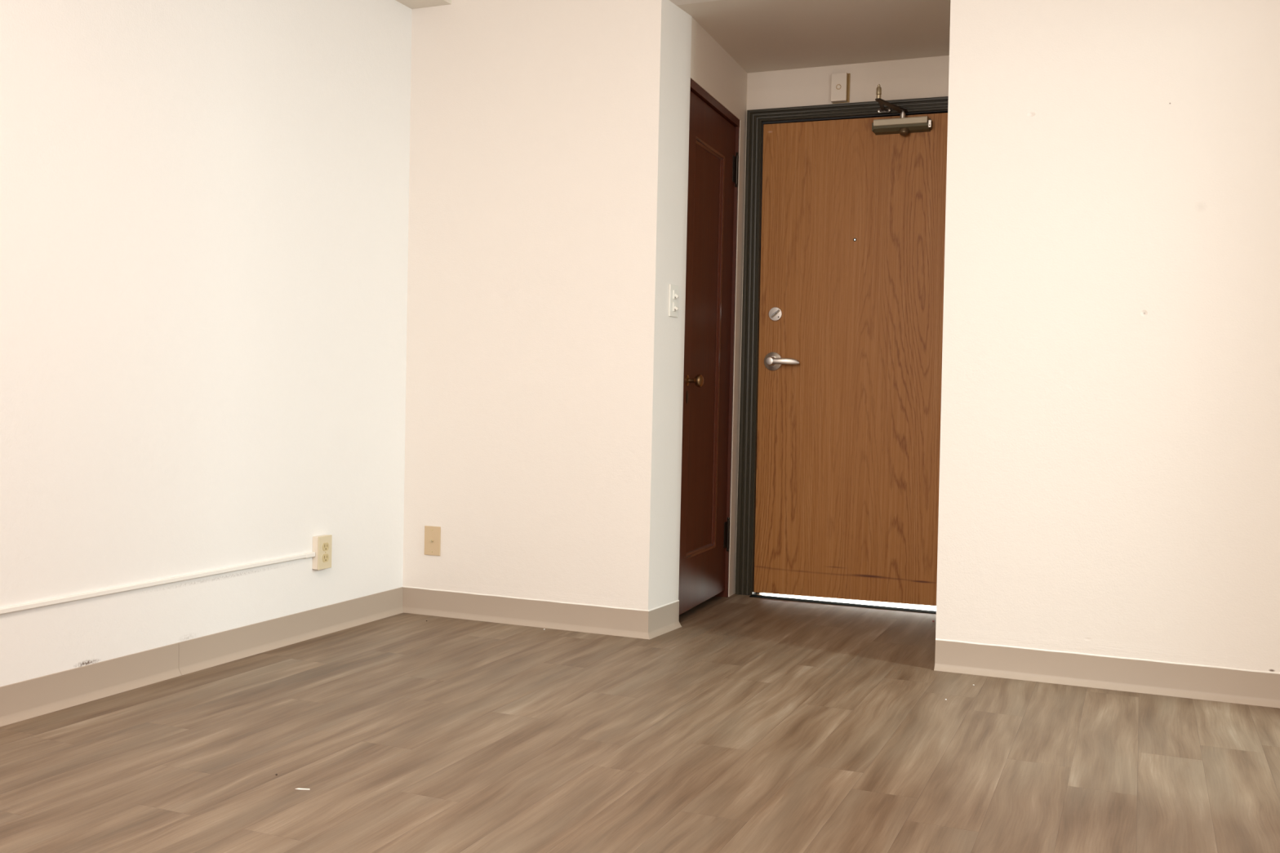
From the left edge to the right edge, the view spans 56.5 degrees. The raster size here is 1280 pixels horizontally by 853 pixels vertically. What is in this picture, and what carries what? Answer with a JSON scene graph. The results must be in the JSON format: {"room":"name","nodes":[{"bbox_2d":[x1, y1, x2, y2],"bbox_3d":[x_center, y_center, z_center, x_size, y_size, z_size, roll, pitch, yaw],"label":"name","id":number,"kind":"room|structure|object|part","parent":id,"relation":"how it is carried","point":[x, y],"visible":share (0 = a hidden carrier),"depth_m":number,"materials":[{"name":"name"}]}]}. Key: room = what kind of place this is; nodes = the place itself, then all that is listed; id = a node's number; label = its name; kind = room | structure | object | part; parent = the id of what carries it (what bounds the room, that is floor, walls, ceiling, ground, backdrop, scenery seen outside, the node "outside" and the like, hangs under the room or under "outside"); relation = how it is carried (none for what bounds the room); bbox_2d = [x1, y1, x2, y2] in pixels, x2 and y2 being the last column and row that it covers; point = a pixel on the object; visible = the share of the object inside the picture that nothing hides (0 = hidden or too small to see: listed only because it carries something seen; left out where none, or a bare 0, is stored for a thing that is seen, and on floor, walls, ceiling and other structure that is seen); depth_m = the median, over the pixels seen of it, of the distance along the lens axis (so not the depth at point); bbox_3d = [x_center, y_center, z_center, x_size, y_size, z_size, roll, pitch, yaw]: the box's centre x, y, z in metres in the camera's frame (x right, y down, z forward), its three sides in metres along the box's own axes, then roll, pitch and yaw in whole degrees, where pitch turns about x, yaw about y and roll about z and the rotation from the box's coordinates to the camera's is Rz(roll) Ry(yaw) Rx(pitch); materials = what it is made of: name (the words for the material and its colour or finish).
{"room":"studio apartment","nodes":[
{"label":"studio apartment","id":0,"kind":"room"},
{"bbox_2d":[0,0,412,686],"bbox_3d":[-1.737,-0.552,2.824,0.150,2.620,6.550,2,2,23],"label":"wall","id":1,"kind":"structure","parent":0,"point":[204,204],"depth_m":3.59,"materials":[{"name":"paint"}]},
{"bbox_2d":[0,551,315,614],"bbox_3d":[-2.012,0.484,2.047,0.014,0.017,4.526,2,2,23],"label":"cable raceway","id":2,"kind":"object","parent":1,"relation":"attached to","point":[311,554],"visible":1,"depth_m":3.43,"materials":[{"name":"white plastic"}]},
{"bbox_2d":[0,586,403,727],"bbox_3d":[-1.912,0.721,2.299,0.016,0.097,5.100,2,2,23],"label":"baseboard","id":3,"kind":"structure","parent":1,"relation":"attached to","point":[201,653],"depth_m":3.57,"materials":[{"name":"beige plastic"}]},
{"bbox_2d":[312,534,332,570],"bbox_3d":[-1.109,0.439,4.160,0.031,0.116,0.072,2,2,23],"label":"wall outlet","id":4,"kind":"object","parent":1,"relation":"attached to","point":[322,544],"visible":1,"depth_m":4.14,"materials":[{"name":"beige plastic"}]},
{"bbox_2d":[322,553,328,562],"bbox_3d":[-1.096,0.459,4.155,0.002,0.028,0.034,2,2,23],"label":"receptacle","id":5,"kind":"object","parent":4,"relation":"attached to","point":[325,556],"depth_m":4.15,"materials":[{"name":"brown plastic"}]},
{"bbox_2d":[322,542,328,551],"bbox_3d":[-1.095,0.419,4.154,0.002,0.028,0.034,2,2,23],"label":"receptacle","id":6,"kind":"object","parent":4,"relation":"attached to","point":[325,545],"depth_m":4.15,"materials":[{"name":"brown plastic"}]},
{"bbox_2d":[395,0,451,8],"bbox_3d":[-1.786,-1.701,2.198,0.176,0.290,5.100,2,2,23],"label":"ceiling","id":7,"kind":"structure","parent":1,"relation":"attached to","point":[413,4],"depth_m":4.51,"materials":[{"name":"paint"}]},
{"bbox_2d":[0,594,1279,852],"bbox_3d":[0.601,0.838,1.851,5.000,0.001,6.226,2,2,23],"label":"floor","id":8,"kind":"structure","parent":0,"point":[750,725],"depth_m":2.90,"materials":[{"name":"brown laminate"}]},
{"bbox_2d":[295,788,310,790],"bbox_3d":[-0.731,0.786,2.584,0.033,0.001,0.007,1,2,7],"label":"paper scrap","id":9,"kind":"object","parent":8,"relation":"on","point":[295,788],"visible":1,"depth_m":2.58,"materials":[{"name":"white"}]},
{"bbox_2d":[690,16,747,596],"bbox_3d":[0.253,-0.568,4.845,0.120,2.620,0.818,2,2,20],"label":"wall","id":10,"kind":"structure","parent":0,"point":[713,68],"depth_m":5.11,"materials":[{"name":"paint"}]},
{"bbox_2d":[678,90,738,614],"bbox_3d":[0.287,-0.277,4.794,0.098,1.984,0.690,2,2,20],"label":"door","id":11,"kind":"structure","parent":10,"relation":"in","point":[704,528],"depth_m":4.82,"materials":[{"name":"brown wood"}]},
{"bbox_3d":[0.181,-0.113,4.551,0.003,0.052,0.024,2,2,20],"label":"keyhole plate","id":12,"kind":"part","parent":11,"relation":"part of","materials":[{"name":"brown metal"}]},
{"bbox_3d":[0.210,-0.175,4.539,0.064,0.049,0.049,2,2,23],"label":"knob","id":13,"kind":"part","parent":11,"relation":"part of","materials":[{"name":"gold metal"}]},
{"bbox_3d":[0.246,-0.303,4.780,0.012,1.645,0.430,2,2,20],"label":"panel","id":14,"kind":"part","parent":11,"relation":"part of","materials":[{"name":"brown wood"}]},
{"bbox_3d":[0.258,-0.303,4.776,0.016,1.625,0.410,2,2,20],"label":"panel moulding","id":15,"kind":"part","parent":11,"relation":"part of","materials":[{"name":"brown wood"}]},
{"bbox_2d":[678,78,739,597],"bbox_3d":[0.229,-0.281,4.806,0.115,2.047,0.717,2,2,20],"label":"trim","id":16,"kind":"structure","parent":10,"relation":"attached to","point":[695,87],"depth_m":5.11,"materials":[{"name":"brown wood"}]},
{"bbox_2d":[676,0,950,72],"bbox_3d":[0.770,-1.560,4.533,1.104,0.100,0.946,2,2,23],"label":"ceiling","id":17,"kind":"structure","parent":0,"point":[759,35],"depth_m":4.54,"materials":[{"name":"paint"}]},
{"bbox_2d":[402,0,1279,672],"bbox_3d":[0.873,-0.530,4.005,3.740,2.620,0.256,2,2,23],"label":"wall","id":18,"kind":"structure","parent":0,"point":[1109,484],"depth_m":3.77,"materials":[{"name":"paint"}]},
{"bbox_2d":[424,525,440,555],"bbox_3d":[-0.801,0.440,4.586,0.070,0.112,0.013,2,2,23],"label":"cable jack","id":19,"kind":"object","parent":18,"relation":"attached to","point":[432,534],"visible":1,"depth_m":4.59,"materials":[{"name":"beige plastic"}]},
{"bbox_2d":[402,586,681,639],"bbox_3d":[-0.387,0.687,4.553,1.070,0.101,0.272,2,2,23],"label":"baseboard","id":20,"kind":"structure","parent":18,"relation":"attached to","point":[651,624],"depth_m":4.42,"materials":[{"name":"beige plastic"}]},
{"bbox_2d":[668,284,679,317],"bbox_3d":[0.130,-0.458,4.340,0.024,0.116,0.071,2,2,27],"label":"light switch","id":21,"kind":"object","parent":18,"relation":"attached to","point":[673,295],"visible":1,"depth_m":4.33,"materials":[{"name":"white plastic"}]},
{"bbox_2d":[933,639,1279,708],"bbox_3d":[1.678,0.761,3.543,1.576,0.101,0.016,2,2,23],"label":"baseboard","id":22,"kind":"structure","parent":18,"relation":"attached to","point":[1197,682],"depth_m":3.65,"materials":[{"name":"beige plastic"}]},
{"bbox_2d":[734,55,949,593],"bbox_3d":[0.948,-0.559,5.067,1.271,2.620,0.140,2,2,23],"label":"wall","id":23,"kind":"structure","parent":0,"point":[925,77],"depth_m":5.00,"materials":[{"name":"paint"}]},
{"bbox_2d":[831,72,850,103],"bbox_3d":[0.841,-1.422,5.000,0.072,0.120,0.035,2,2,23],"label":"door chime","id":24,"kind":"object","parent":23,"relation":"attached to","point":[840,82],"visible":1,"depth_m":4.99,"materials":[{"name":"beige plastic"}]},
{"bbox_2d":[734,96,948,595],"bbox_3d":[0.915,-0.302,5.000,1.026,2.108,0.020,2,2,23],"label":"trim","id":25,"kind":"structure","parent":23,"relation":"attached to","point":[755,117],"depth_m":5.17,"materials":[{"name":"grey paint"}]},
{"bbox_2d":[749,592,936,613],"bbox_3d":[0.945,0.750,5.067,0.944,0.003,0.192,2,2,23],"label":"door gap","id":26,"kind":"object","parent":23,"relation":"attached to","point":[868,604],"depth_m":5.05,"materials":[{"name":"white"}]},
{"bbox_2d":[753,84,947,606],"bbox_3d":[0.876,-0.310,4.915,0.879,2.102,0.303,2,2,23],"label":"door","id":27,"kind":"structure","parent":23,"relation":"in","point":[853,234],"depth_m":5.02,"materials":[{"name":"brown wood"}]},
{"bbox_3d":[0.609,-0.279,5.095,0.144,0.029,0.021,2,2,16],"label":"lever handle","id":28,"kind":"part","parent":27,"relation":"part of","materials":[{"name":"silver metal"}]},
{"bbox_3d":[1.013,-1.294,4.806,0.036,0.008,0.250,3,2,37],"label":"closer arm","id":29,"kind":"part","parent":27,"relation":"part of","materials":[{"name":"brown metal"}]},
{"bbox_3d":[1.175,-1.228,4.832,0.010,0.028,0.004,2,2,23],"label":"closer valve plate","id":30,"kind":"part","parent":27,"relation":"part of","materials":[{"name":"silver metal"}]}
]}

